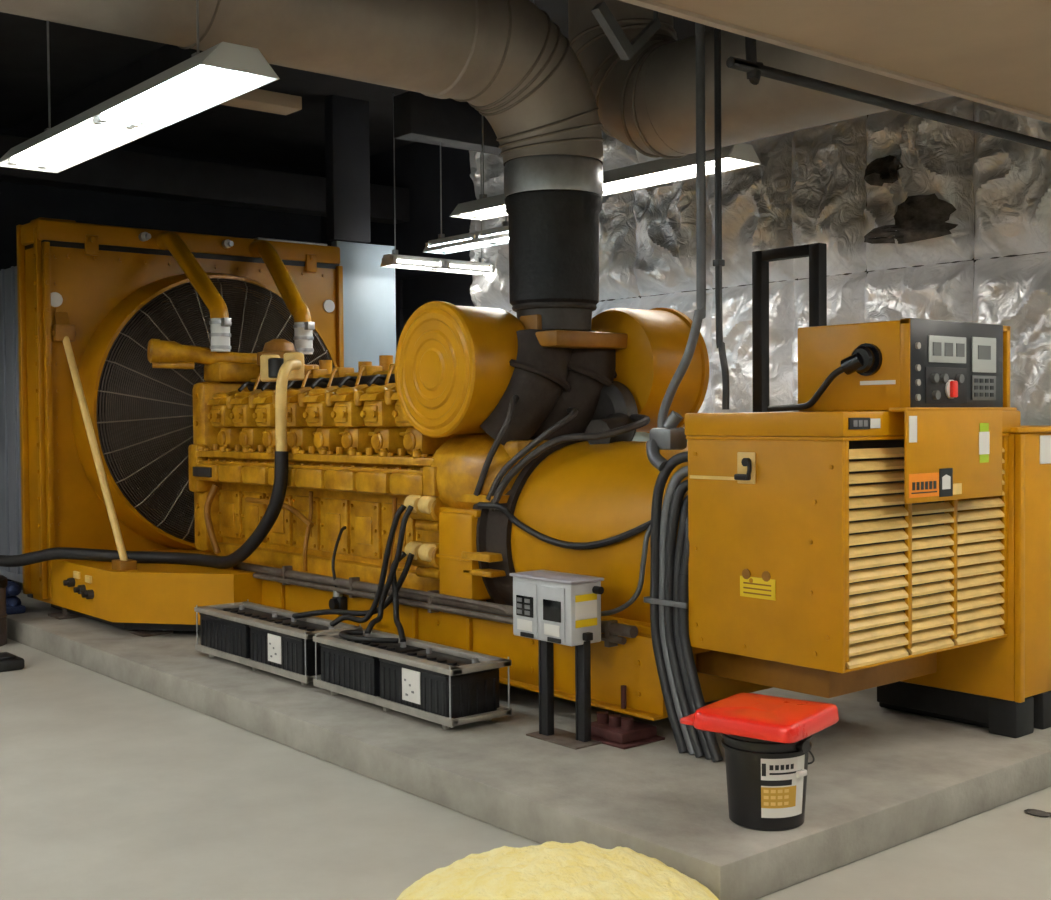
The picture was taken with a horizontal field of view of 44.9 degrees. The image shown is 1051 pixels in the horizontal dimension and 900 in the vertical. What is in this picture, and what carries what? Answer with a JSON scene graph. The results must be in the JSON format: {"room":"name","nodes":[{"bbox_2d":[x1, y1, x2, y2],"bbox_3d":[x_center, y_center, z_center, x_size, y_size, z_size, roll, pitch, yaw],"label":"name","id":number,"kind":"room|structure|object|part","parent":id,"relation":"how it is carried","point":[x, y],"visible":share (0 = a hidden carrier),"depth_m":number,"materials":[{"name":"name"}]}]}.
{"room":"mechanical room","nodes":[
{"label":"mechanical room","id":0,"kind":"room"},
{"bbox_2d":[0,127,320,580],"bbox_3d":[-5.830,-0.950,12.532,15.000,4.600,0.150,-2,2,-40],"label":"wall","id":1,"kind":"structure","parent":0,"point":[20,203],"depth_m":13.86,"materials":[{"name":"black paint"}]},
{"bbox_2d":[0,44,270,138],"bbox_3d":[-2.884,-2.912,10.039,0.200,0.400,7.300,-2,2,-40],"label":"trim","id":2,"kind":"structure","parent":1,"relation":"attached to","point":[167,56],"depth_m":10.62,"materials":[{"name":"metal"}]},
{"bbox_2d":[220,89,301,114],"bbox_3d":[-2.040,-2.681,9.740,0.600,0.100,0.250,-2,2,-40],"label":"beam","id":3,"kind":"structure","parent":0,"point":[257,99],"depth_m":9.70,"materials":[{"name":"paint"}]},
{"bbox_2d":[0,0,713,169],"bbox_3d":[-0.950,-3.191,6.631,15.000,0.100,18.000,-2,2,-40],"label":"ceiling","id":4,"kind":"structure","parent":0,"point":[80,57],"depth_m":11.61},
{"bbox_2d":[0,0,279,172],"bbox_3d":[-1.908,-2.304,5.883,0.342,1.620,2.468,-2,2,-40],"label":"strip light","id":5,"kind":"object","parent":4,"relation":"hanging from","point":[223,72],"visible":1,"depth_m":5.69,"materials":[{"name":"white metal"}]},
{"bbox_3d":[-2.692,-1.559,6.845,0.330,0.095,0.008,-2,2,-40],"label":"plate","id":6,"kind":"part","parent":5,"relation":"part of","materials":[{"name":"white metal"}]},
{"bbox_3d":[-1.112,-1.524,4.960,0.330,0.095,0.008,-2,2,-40],"label":"plate","id":7,"kind":"part","parent":5,"relation":"part of","materials":[{"name":"white metal"}]},
{"bbox_2d":[0,0,603,330],"bbox_3d":[-1.961,-1.840,5.156,6.055,2.510,0.650,-2,2,-40],"label":"exhaust stack","id":8,"kind":"object","parent":4,"relation":"hanging from","point":[515,66],"visible":1,"depth_m":6.36,"materials":[{"name":"grey metal"}]},
{"bbox_2d":[380,93,494,274],"bbox_3d":[-0.816,-2.487,11.977,1.208,1.580,0.212,-2,2,-40],"label":"strip light","id":9,"kind":"object","parent":4,"relation":"hanging from","point":[393,260],"visible":1,"depth_m":11.89,"materials":[{"name":"white metal"}]},
{"bbox_3d":[-1.270,-1.732,11.611,0.008,0.095,0.200,-2,2,-40],"label":"plate","id":10,"kind":"part","parent":9,"relation":"part of","materials":[{"name":"white metal"}]},
{"bbox_2d":[423,142,508,253],"bbox_3d":[-0.340,-2.454,10.289,0.232,1.570,1.408,-2,2,-40],"label":"strip light","id":11,"kind":"object","parent":4,"relation":"hanging from","point":[499,235],"visible":0.73,"depth_m":10.46,"materials":[{"name":"white metal"}]},
{"bbox_3d":[-0.783,-1.726,10.844,0.220,0.095,0.008,-2,2,-40],"label":"plate","id":12,"kind":"part","parent":11,"relation":"part of","materials":[{"name":"white metal"}]},
{"bbox_2d":[449,115,507,219],"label":"strip light","id":13,"kind":"object","parent":4,"relation":"hanging from","point":[484,208],"depth_m":9.43,"materials":[{"name":"white metal"}]},
{"bbox_3d":[-0.453,-1.798,9.606,0.300,0.095,0.008,-2,2,-40],"label":"plate","id":14,"kind":"part","parent":13,"relation":"part of","materials":[{"name":"white metal"}]},
{"bbox_2d":[591,2,660,60],"bbox_3d":[0.494,-2.516,6.178,0.440,1.230,0.050,-2,2,-40],"label":"bracket","id":15,"kind":"object","parent":4,"relation":"hanging from","point":[625,50],"visible":1,"depth_m":6.14,"materials":[{"name":"grey metal"}]},
{"bbox_2d":[602,153,695,195],"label":"strip light","id":16,"kind":"object","parent":4,"relation":"hanging from","point":[652,173],"depth_m":8.12,"materials":[{"name":"white metal"}]},
{"bbox_2d":[657,22,705,427],"bbox_3d":[0.704,-1.583,5.821,0.248,3.081,0.063,0,2,32],"label":"conduit pipe","id":17,"kind":"object","parent":4,"relation":"hanging from","point":[699,315],"visible":0.85,"depth_m":5.77,"materials":[{"name":"grey metal"}]},
{"bbox_2d":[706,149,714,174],"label":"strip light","id":18,"kind":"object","parent":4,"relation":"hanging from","point":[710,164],"depth_m":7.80,"materials":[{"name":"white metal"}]},
{"bbox_2d":[713,28,729,409],"bbox_3d":[0.880,-1.653,5.736,0.046,2.940,0.067,-2,2,-40],"label":"conduit pipe","id":19,"kind":"object","parent":4,"relation":"hanging from","point":[718,262],"visible":0.98,"depth_m":5.75,"materials":[{"name":"grey metal"}]},
{"bbox_2d":[568,0,952,158],"bbox_3d":[1.188,-2.409,6.832,0.658,1.489,2.569,-2,2,-40],"label":"ventilation duct","id":20,"kind":"object","parent":4,"relation":"hanging from","point":[646,101],"visible":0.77,"depth_m":6.83,"materials":[{"name":"grey metal"}]},
{"bbox_2d":[726,36,1050,150],"bbox_3d":[2.277,-2.315,6.182,3.872,1.642,0.042,-2,2,-40],"label":"pipe","id":21,"kind":"object","parent":4,"relation":"hanging from","point":[754,69],"visible":0.96,"depth_m":5.47,"materials":[{"name":"metal"}]},
{"bbox_2d":[331,241,395,371],"bbox_3d":[-1.513,-0.307,12.021,0.650,3.270,0.100,-2,2,-40],"label":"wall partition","id":22,"kind":"structure","parent":0,"point":[369,290],"depth_m":11.96,"materials":[{"name":"white paint"}]},
{"bbox_2d":[325,95,370,242],"bbox_3d":[-1.658,-2.607,11.857,0.400,1.320,0.140,-2,2,-40],"label":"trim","id":23,"kind":"structure","parent":22,"relation":"attached to","point":[347,149],"depth_m":11.78,"materials":[{"name":"black metal"}]},
{"bbox_2d":[320,142,687,441],"bbox_3d":[2.881,-0.933,9.037,0.140,4.600,16.400,-2,2,-40],"label":"wall","id":24,"kind":"structure","parent":0,"point":[417,164],"depth_m":13.63,"materials":[{"name":"black paint"}]},
{"bbox_2d":[0,135,409,223],"bbox_3d":[-5.788,-2.514,10.091,11.600,0.350,0.300,-2,2,-40],"label":"ceiling beam","id":25,"kind":"structure","parent":24,"relation":"attached to","point":[113,171],"depth_m":12.15,"materials":[{"name":"metal"}]},
{"bbox_2d":[402,273,474,327],"bbox_3d":[-0.861,-0.290,13.514,0.075,3.150,1.450,-2,2,-40],"label":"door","id":26,"kind":"structure","parent":24,"relation":"in","point":[453,288],"depth_m":13.54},
{"bbox_2d":[0,581,1050,899],"bbox_3d":[-0.911,1.507,6.750,15.000,0.100,18.000,-2,2,-40],"label":"floor","id":27,"kind":"structure","parent":0,"point":[111,789],"depth_m":5.07,"materials":[{"name":"concrete"}]},
{"bbox_2d":[0,575,7,645],"bbox_3d":[-3.961,1.169,9.225,0.380,0.500,0.380,-2,2,-40],"label":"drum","id":28,"kind":"object","parent":27,"relation":"on","point":[3,580],"visible":1,"depth_m":9.21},
{"bbox_2d":[0,652,24,671],"bbox_3d":[-3.433,1.390,8.353,0.200,0.095,0.260,-2,2,-40],"label":"block","id":29,"kind":"object","parent":27,"relation":"on","point":[8,661],"visible":1,"depth_m":8.28,"materials":[{"name":"black rubber"}]},
{"bbox_2d":[0,266,32,597],"bbox_3d":[-3.929,-0.098,11.851,2.200,2.900,3.260,-2,2,-40],"label":"wall","id":30,"kind":"structure","parent":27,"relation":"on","point":[10,463],"depth_m":10.62,"materials":[{"name":"metal"}]},
{"bbox_2d":[6,589,1050,899],"bbox_3d":[-0.886,1.333,8.465,3.250,0.160,8.600,-2,2,-40],"label":"concrete platform","id":31,"kind":"object","parent":27,"relation":"on","point":[879,779],"depth_m":5.37,"materials":[{"name":"concrete"}]},
{"bbox_2d":[6,581,25,614],"bbox_3d":[-4.023,1.113,9.812,0.178,0.263,0.547,-2,2,-40],"label":"cloth","id":32,"kind":"object","parent":31,"relation":"on","point":[13,603],"visible":0.6,"depth_m":9.65,"materials":[{"name":"blue fabric"}]},
{"bbox_2d":[194,600,362,685],"bbox_3d":[-1.481,1.125,7.492,0.363,0.315,1.360,-2,2,-40],"label":"rack","id":33,"kind":"object","parent":31,"relation":"on","point":[213,610],"visible":0.58,"depth_m":7.37,"materials":[{"name":"metal"}]},
{"bbox_3d":[-2.038,1.095,7.886,0.009,0.265,0.008,-2,2,-40],"label":"tie rod","id":34,"kind":"part","parent":33,"relation":"part of","materials":[{"name":"silver metal"}]},
{"bbox_2d":[199,605,290,658],"bbox_3d":[-1.704,1.104,7.759,0.332,0.253,0.604,-2,2,-40],"label":"battery","id":35,"kind":"object","parent":33,"relation":"on","point":[232,637],"visible":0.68,"depth_m":7.64,"materials":[{"name":"black plastic"}]},
{"bbox_2d":[195,644,320,685],"bbox_3d":[-1.481,1.247,7.494,0.356,0.072,1.360,-2,2,-40],"label":"tray","id":36,"kind":"object","parent":33,"relation":"on","point":[304,679],"depth_m":7.29,"materials":[{"name":"metal"}]},
{"bbox_3d":[-1.482,0.995,7.489,0.363,0.028,1.360,-2,2,-40],"label":"hold down frame","id":37,"kind":"part","parent":33,"relation":"part of","materials":[{"name":"metal"}]},
{"bbox_2d":[249,617,335,675],"bbox_3d":[-1.288,1.114,7.260,0.336,0.253,0.604,-2,2,-40],"label":"battery","id":38,"kind":"object","parent":33,"relation":"on","point":[283,651],"visible":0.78,"depth_m":7.11,"materials":[{"name":"black plastic"}]},
{"bbox_3d":[-1.190,1.114,6.874,0.009,0.265,0.008,-2,2,-40],"label":"tie rod","id":39,"kind":"part","parent":33,"relation":"part of","materials":[{"name":"grey metal"}]},
{"bbox_2d":[313,629,511,729],"bbox_3d":[-0.601,1.145,6.442,0.363,0.315,1.240,-2,2,-40],"label":"rack","id":40,"kind":"object","parent":31,"relation":"on","point":[487,662],"visible":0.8,"depth_m":6.21,"materials":[{"name":"metal"}]},
{"bbox_3d":[-1.119,1.115,6.790,0.009,0.265,0.008,-2,2,-40],"label":"tie rod","id":41,"kind":"part","parent":40,"relation":"part of","materials":[{"name":"grey metal"}]},
{"bbox_2d":[320,634,425,696],"bbox_3d":[-0.804,1.124,6.687,0.332,0.253,0.524,-2,2,-40],"label":"battery","id":42,"kind":"object","parent":40,"relation":"on","point":[360,672],"visible":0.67,"depth_m":6.56,"materials":[{"name":"black plastic"}]},
{"bbox_2d":[339,630,398,642],"bbox_3d":[-0.844,0.983,6.674,0.185,0.038,0.397,-2,2,-40],"label":"jumper cable","id":43,"kind":"object","parent":42,"relation":"on","point":[345,634],"visible":1,"depth_m":6.59,"materials":[{"name":"rubber"}]},
{"bbox_3d":[-0.602,1.014,6.439,0.363,0.028,1.240,-2,2,-40],"label":"hold down frame","id":44,"kind":"part","parent":40,"relation":"part of","materials":[{"name":"metal"}]},
{"bbox_2d":[313,679,511,729],"bbox_3d":[-0.601,1.266,6.445,0.356,0.072,1.240,-2,2,-40],"label":"tray","id":45,"kind":"object","parent":40,"relation":"on","point":[447,723],"depth_m":6.11,"materials":[{"name":"metal"}]},
{"bbox_2d":[379,647,498,718],"bbox_3d":[-0.427,1.133,6.233,0.336,0.253,0.564,-2,2,-40],"label":"battery","id":46,"kind":"object","parent":40,"relation":"on","point":[473,693],"visible":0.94,"depth_m":6.07,"materials":[{"name":"black plastic"}]},
{"bbox_3d":[-0.348,1.132,5.871,0.009,0.265,0.008,-2,2,-40],"label":"tie rod","id":47,"kind":"part","parent":40,"relation":"part of","materials":[{"name":"silver metal"}]},
{"bbox_3d":[-0.080,1.124,6.096,0.009,0.265,0.008,-2,2,-40],"label":"tie rod","id":48,"kind":"part","parent":40,"relation":"part of","materials":[{"name":"grey metal"}]},
{"bbox_2d":[0,217,1050,748],"bbox_3d":[-0.738,-0.227,7.858,3.248,2.984,7.262,-2,2,-40],"label":"generator","id":49,"kind":"object","parent":31,"relation":"on","point":[195,429],"visible":0.95,"depth_m":6.65,"materials":[{"name":"metal"}]},
{"bbox_3d":[-3.189,0.888,9.031,0.017,0.050,0.100,-2,2,-40],"label":"valve plate","id":50,"kind":"part","parent":49,"relation":"part of","materials":[{"name":"beige metal"}]},
{"bbox_3d":[-3.048,0.901,8.863,0.017,0.050,0.100,-2,2,-40],"label":"valve plate","id":51,"kind":"part","parent":49,"relation":"part of","materials":[{"name":"beige metal"}]},
{"bbox_3d":[-3.093,-0.055,9.088,0.052,1.689,1.153,-2,2,-39],"label":"brace rod","id":52,"kind":"part","parent":49,"relation":"part of","materials":[{"name":"beige metal"}]},
{"bbox_3d":[-2.731,-1.636,10.368,2.600,0.270,0.470,-2,2,-40],"label":"tank","id":53,"kind":"part","parent":49,"relation":"part of","materials":[{"name":"yellow metal"}]},
{"bbox_3d":[-2.293,0.156,9.013,0.020,0.070,0.280,-2,2,-40],"label":"name plate","id":54,"kind":"part","parent":49,"relation":"part of","materials":[{"name":"black metal"}]},
{"bbox_3d":[-1.200,-0.318,8.236,0.292,0.442,2.700,-2,2,-40],"label":"fuel rail","id":55,"kind":"part","parent":49,"relation":"part of","materials":[{"name":"yellow metal"}]},
{"bbox_2d":[292,553,413,618],"bbox_3d":[-0.981,0.778,7.216,0.920,0.438,0.060,1,2,35],"label":"cable","id":56,"kind":"object","parent":49,"relation":"attached to","point":[410,557],"visible":0.85,"depth_m":7.19,"materials":[{"name":"rubber"}]},
{"bbox_2d":[330,504,405,626],"bbox_3d":[-0.875,0.648,7.079,0.471,0.699,0.078,0,2,22],"label":"cable","id":57,"kind":"object","parent":49,"relation":"attached to","point":[401,508],"visible":1,"depth_m":7.05,"materials":[{"name":"rubber"}]},
{"bbox_2d":[365,505,413,633],"bbox_3d":[-0.739,0.651,6.906,0.225,0.696,0.186,0,2,18],"label":"cable","id":58,"kind":"object","parent":49,"relation":"attached to","point":[408,511],"visible":1,"depth_m":6.92,"materials":[{"name":"rubber"}]},
{"bbox_2d":[390,551,405,641],"bbox_3d":[-0.657,0.783,6.822,0.089,0.441,0.450,-1,1,-12],"label":"cable","id":59,"kind":"object","parent":49,"relation":"attached to","point":[397,622],"visible":0.78,"depth_m":6.96,"materials":[{"name":"rubber"}]},
{"bbox_3d":[-0.526,0.607,7.037,0.200,0.199,0.310,-2,2,-40],"label":"starter motor","id":60,"kind":"part","parent":49,"relation":"part of","materials":[{"name":"yellow metal"}]},
{"bbox_3d":[-0.528,0.347,7.031,0.200,0.199,0.310,-2,2,-40],"label":"starter motor","id":61,"kind":"part","parent":49,"relation":"part of","materials":[{"name":"beige metal"}]},
{"bbox_3d":[-0.294,0.983,7.584,1.190,0.355,4.100,-2,2,-40],"label":"frame","id":62,"kind":"part","parent":49,"relation":"part of","materials":[{"name":"yellow metal"}]},
{"bbox_2d":[650,451,687,752],"bbox_3d":[0.672,0.657,5.628,0.190,1.327,0.252,-2,2,-40],"label":"cable conduit","id":63,"kind":"object","parent":49,"relation":"attached to","point":[656,509],"visible":0.92,"depth_m":5.65,"materials":[{"name":"black rubber"}]},
{"bbox_2d":[644,596,687,608],"bbox_3d":[0.650,0.670,5.617,0.105,0.025,0.260,-2,2,-40],"label":"strap","id":64,"kind":"object","parent":63,"relation":"attached to","point":[647,599],"visible":0.87,"depth_m":5.58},
{"bbox_2d":[659,465,693,754],"bbox_3d":[0.676,0.689,5.579,0.215,1.266,0.206,0,2,22],"label":"cable conduit","id":65,"kind":"object","parent":49,"relation":"attached to","point":[680,474],"visible":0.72,"depth_m":5.62,"materials":[{"name":"grey rubber"}]},
{"bbox_2d":[664,479,704,757],"bbox_3d":[0.693,0.720,5.536,0.185,1.206,0.240,0,1,9],"label":"cable conduit","id":66,"kind":"object","parent":49,"relation":"attached to","point":[681,489],"visible":0.87,"depth_m":5.59,"materials":[{"name":"black rubber"}]},
{"bbox_2d":[673,495,710,759],"bbox_3d":[0.730,0.750,5.513,0.159,1.147,0.271,0,1,-1],"label":"cable conduit","id":67,"kind":"object","parent":49,"relation":"attached to","point":[684,508],"visible":0.59,"depth_m":5.56,"materials":[{"name":"black rubber"}]},
{"bbox_2d":[678,516,722,761],"bbox_3d":[0.748,0.782,5.478,0.138,1.086,0.301,-1,1,-8],"label":"cable conduit","id":68,"kind":"object","parent":49,"relation":"attached to","point":[683,592],"visible":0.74,"depth_m":5.51,"materials":[{"name":"black rubber"}]},
{"bbox_3d":[0.899,0.079,5.244,0.033,0.092,0.094,-2,2,-40],"label":"latch handle","id":69,"kind":"part","parent":49,"relation":"part of","materials":[{"name":"black metal"}]},
{"bbox_3d":[0.914,0.074,5.256,0.008,0.130,0.095,-2,2,-40],"label":"latch plate","id":70,"kind":"part","parent":49,"relation":"part of","materials":[{"name":"beige metal"}]},
{"bbox_2d":[742,569,770,595],"bbox_3d":[0.950,0.545,5.227,0.004,0.101,0.152,-2,2,-40],"label":"print","id":71,"kind":"object","parent":49,"relation":"attached to","point":[755,582],"depth_m":5.23},
{"bbox_2d":[752,243,826,411],"bbox_3d":[1.482,0.067,7.145,0.400,2.400,0.590,-2,2,-40],"label":"frame","id":72,"kind":"object","parent":49,"relation":"on","point":[816,252],"visible":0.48,"depth_m":7.24,"materials":[{"name":"black metal"}]},
{"bbox_3d":[1.473,-1.103,7.115,0.070,0.060,0.330,-2,2,-40],"label":"rail","id":73,"kind":"part","parent":72,"relation":"part of","materials":[{"name":"black metal"}]},
{"bbox_3d":[1.460,-0.112,5.618,1.327,0.114,0.831,-2,2,-40],"label":"cabinet lid","id":74,"kind":"part","parent":49,"relation":"part of","materials":[{"name":"yellow metal"}]},
{"bbox_3d":[1.684,-0.296,5.226,0.038,0.037,0.018,-2,2,-40],"label":"dial knob","id":75,"kind":"part","parent":49,"relation":"part of","materials":[{"name":"grey plastic"}]},
{"bbox_3d":[1.692,-0.227,5.234,0.038,0.037,0.018,-2,2,-40],"label":"dial knob","id":76,"kind":"part","parent":49,"relation":"part of","materials":[{"name":"grey plastic"}]},
{"bbox_3d":[1.737,-0.298,5.271,0.038,0.037,0.018,-2,2,-40],"label":"dial knob","id":77,"kind":"part","parent":49,"relation":"part of","materials":[{"name":"grey plastic"}]},
{"bbox_2d":[925,367,966,403],"bbox_3d":[1.757,-0.269,5.302,0.310,0.150,0.004,-2,2,-40],"label":"switch plate","id":78,"kind":"object","parent":49,"relation":"attached to","point":[939,381],"depth_m":5.29,"materials":[{"name":"black metal"}]},
{"bbox_3d":[1.796,0.013,5.305,0.840,0.380,0.083,-2,2,-40],"label":"plate","id":79,"kind":"part","parent":49,"relation":"part of","materials":[{"name":"yellow metal"}]},
{"bbox_3d":[1.819,-0.360,5.376,0.716,0.364,0.032,-2,2,-40],"label":"instrument panel","id":80,"kind":"part","parent":49,"relation":"part of","materials":[{"name":"black metal"}]},
{"bbox_2d":[950,381,957,397],"bbox_3d":[1.789,-0.254,5.304,0.040,0.070,0.018,-2,2,-40],"label":"switch","id":81,"kind":"object","parent":49,"relation":"attached to","point":[953,384],"depth_m":5.29,"materials":[{"name":"red plastic"}]},
{"bbox_3d":[1.829,-0.300,5.348,0.038,0.037,0.018,-2,2,-40],"label":"dial knob","id":82,"kind":"part","parent":49,"relation":"part of","materials":[{"name":"grey plastic"}]},
{"bbox_2d":[509,570,603,749],"bbox_3d":[0.150,0.944,5.822,0.220,0.736,0.470,-2,2,-40],"label":"box","id":83,"kind":"object","parent":31,"relation":"on","point":[550,607],"visible":1,"depth_m":5.71,"materials":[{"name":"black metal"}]},
{"bbox_3d":[0.095,1.082,5.826,0.046,0.460,0.056,-2,2,-40],"label":"post","id":84,"kind":"part","parent":83,"relation":"part of","materials":[{"name":"black metal"}]},
{"bbox_3d":[0.140,0.582,5.833,0.205,0.014,0.430,-2,2,-40],"label":"rain lid","id":85,"kind":"part","parent":83,"relation":"part of","materials":[{"name":"grey metal"}]},
{"bbox_3d":[0.259,1.084,5.708,0.046,0.460,0.056,-2,2,-40],"label":"post","id":86,"kind":"part","parent":83,"relation":"part of","materials":[{"name":"black metal"}]},
{"bbox_3d":[0.278,0.832,5.666,0.040,0.035,0.030,-2,2,-40],"label":"lever","id":87,"kind":"part","parent":83,"relation":"part of","materials":[{"name":"black plastic"}]},
{"bbox_3d":[0.325,0.628,5.696,0.036,0.034,0.040,-2,2,-40],"label":"lever","id":88,"kind":"part","parent":83,"relation":"part of","materials":[{"name":"black plastic"}]},
{"bbox_2d":[721,733,814,830],"bbox_3d":[0.870,1.156,4.589,0.330,0.362,0.356,-2,2,-40],"label":"bucket","id":89,"kind":"object","parent":31,"relation":"on","point":[767,780],"visible":0.76,"depth_m":4.46,"materials":[{"name":"black plastic"}]},
{"bbox_2d":[680,693,838,742],"bbox_3d":[0.835,0.940,4.514,0.444,0.070,0.418,1,2,37],"label":"cover","id":90,"kind":"object","parent":89,"relation":"on","point":[756,716],"visible":1,"depth_m":4.40,"materials":[{"name":"plastic"}]},
{"bbox_2d":[764,789,788,805],"bbox_3d":[0.879,1.217,4.451,0.090,0.057,0.010,-1,1,-3],"label":"print","id":91,"kind":"object","parent":89,"relation":"attached to","point":[772,797],"depth_m":4.45},
{"bbox_3d":[0.923,1.085,4.632,0.183,0.143,0.356,-2,2,-40],"label":"bail handle","id":92,"kind":"part","parent":89,"relation":"part of","materials":[{"name":"black metal"}]},
{"bbox_2d":[396,841,718,899],"bbox_3d":[0.103,1.395,3.946,1.124,0.250,0.883,0,1,11],"label":"pile","id":93,"kind":"object","parent":27,"relation":"on","point":[550,870],"visible":1,"depth_m":3.93,"materials":[{"name":"sand"}]},
{"bbox_2d":[1024,809,1050,816],"bbox_3d":[2.075,1.468,5.136,0.075,0.018,0.117,-2,2,-40],"label":"clump","id":94,"kind":"object","parent":27,"relation":"on","point":[1034,812],"visible":1,"depth_m":5.12,"materials":[{"name":"grey"}]},
{"bbox_2d":[469,96,1050,428],"bbox_3d":[2.045,-1.666,9.627,0.352,3.050,8.100,-2,2,-40],"label":"wall","id":95,"kind":"structure","parent":0,"point":[915,216],"depth_m":9.22,"materials":[{"name":"silver metal"}]},
{"bbox_2d":[394,91,500,155],"bbox_3d":[-0.290,-2.784,11.075,1.900,0.350,0.250,-2,2,-40],"label":"beam","id":96,"kind":"structure","parent":95,"relation":"attached to","point":[418,117],"depth_m":10.60,"materials":[{"name":"metal"}]},
{"bbox_2d":[619,0,1050,122],"bbox_3d":[1.500,-2.268,1.296,11.860,1.515,6.350,-2,2,-40],"label":"ceiling","id":97,"kind":"structure","parent":0,"point":[994,53],"depth_m":4.95,"materials":[{"name":"paint"}]}
]}

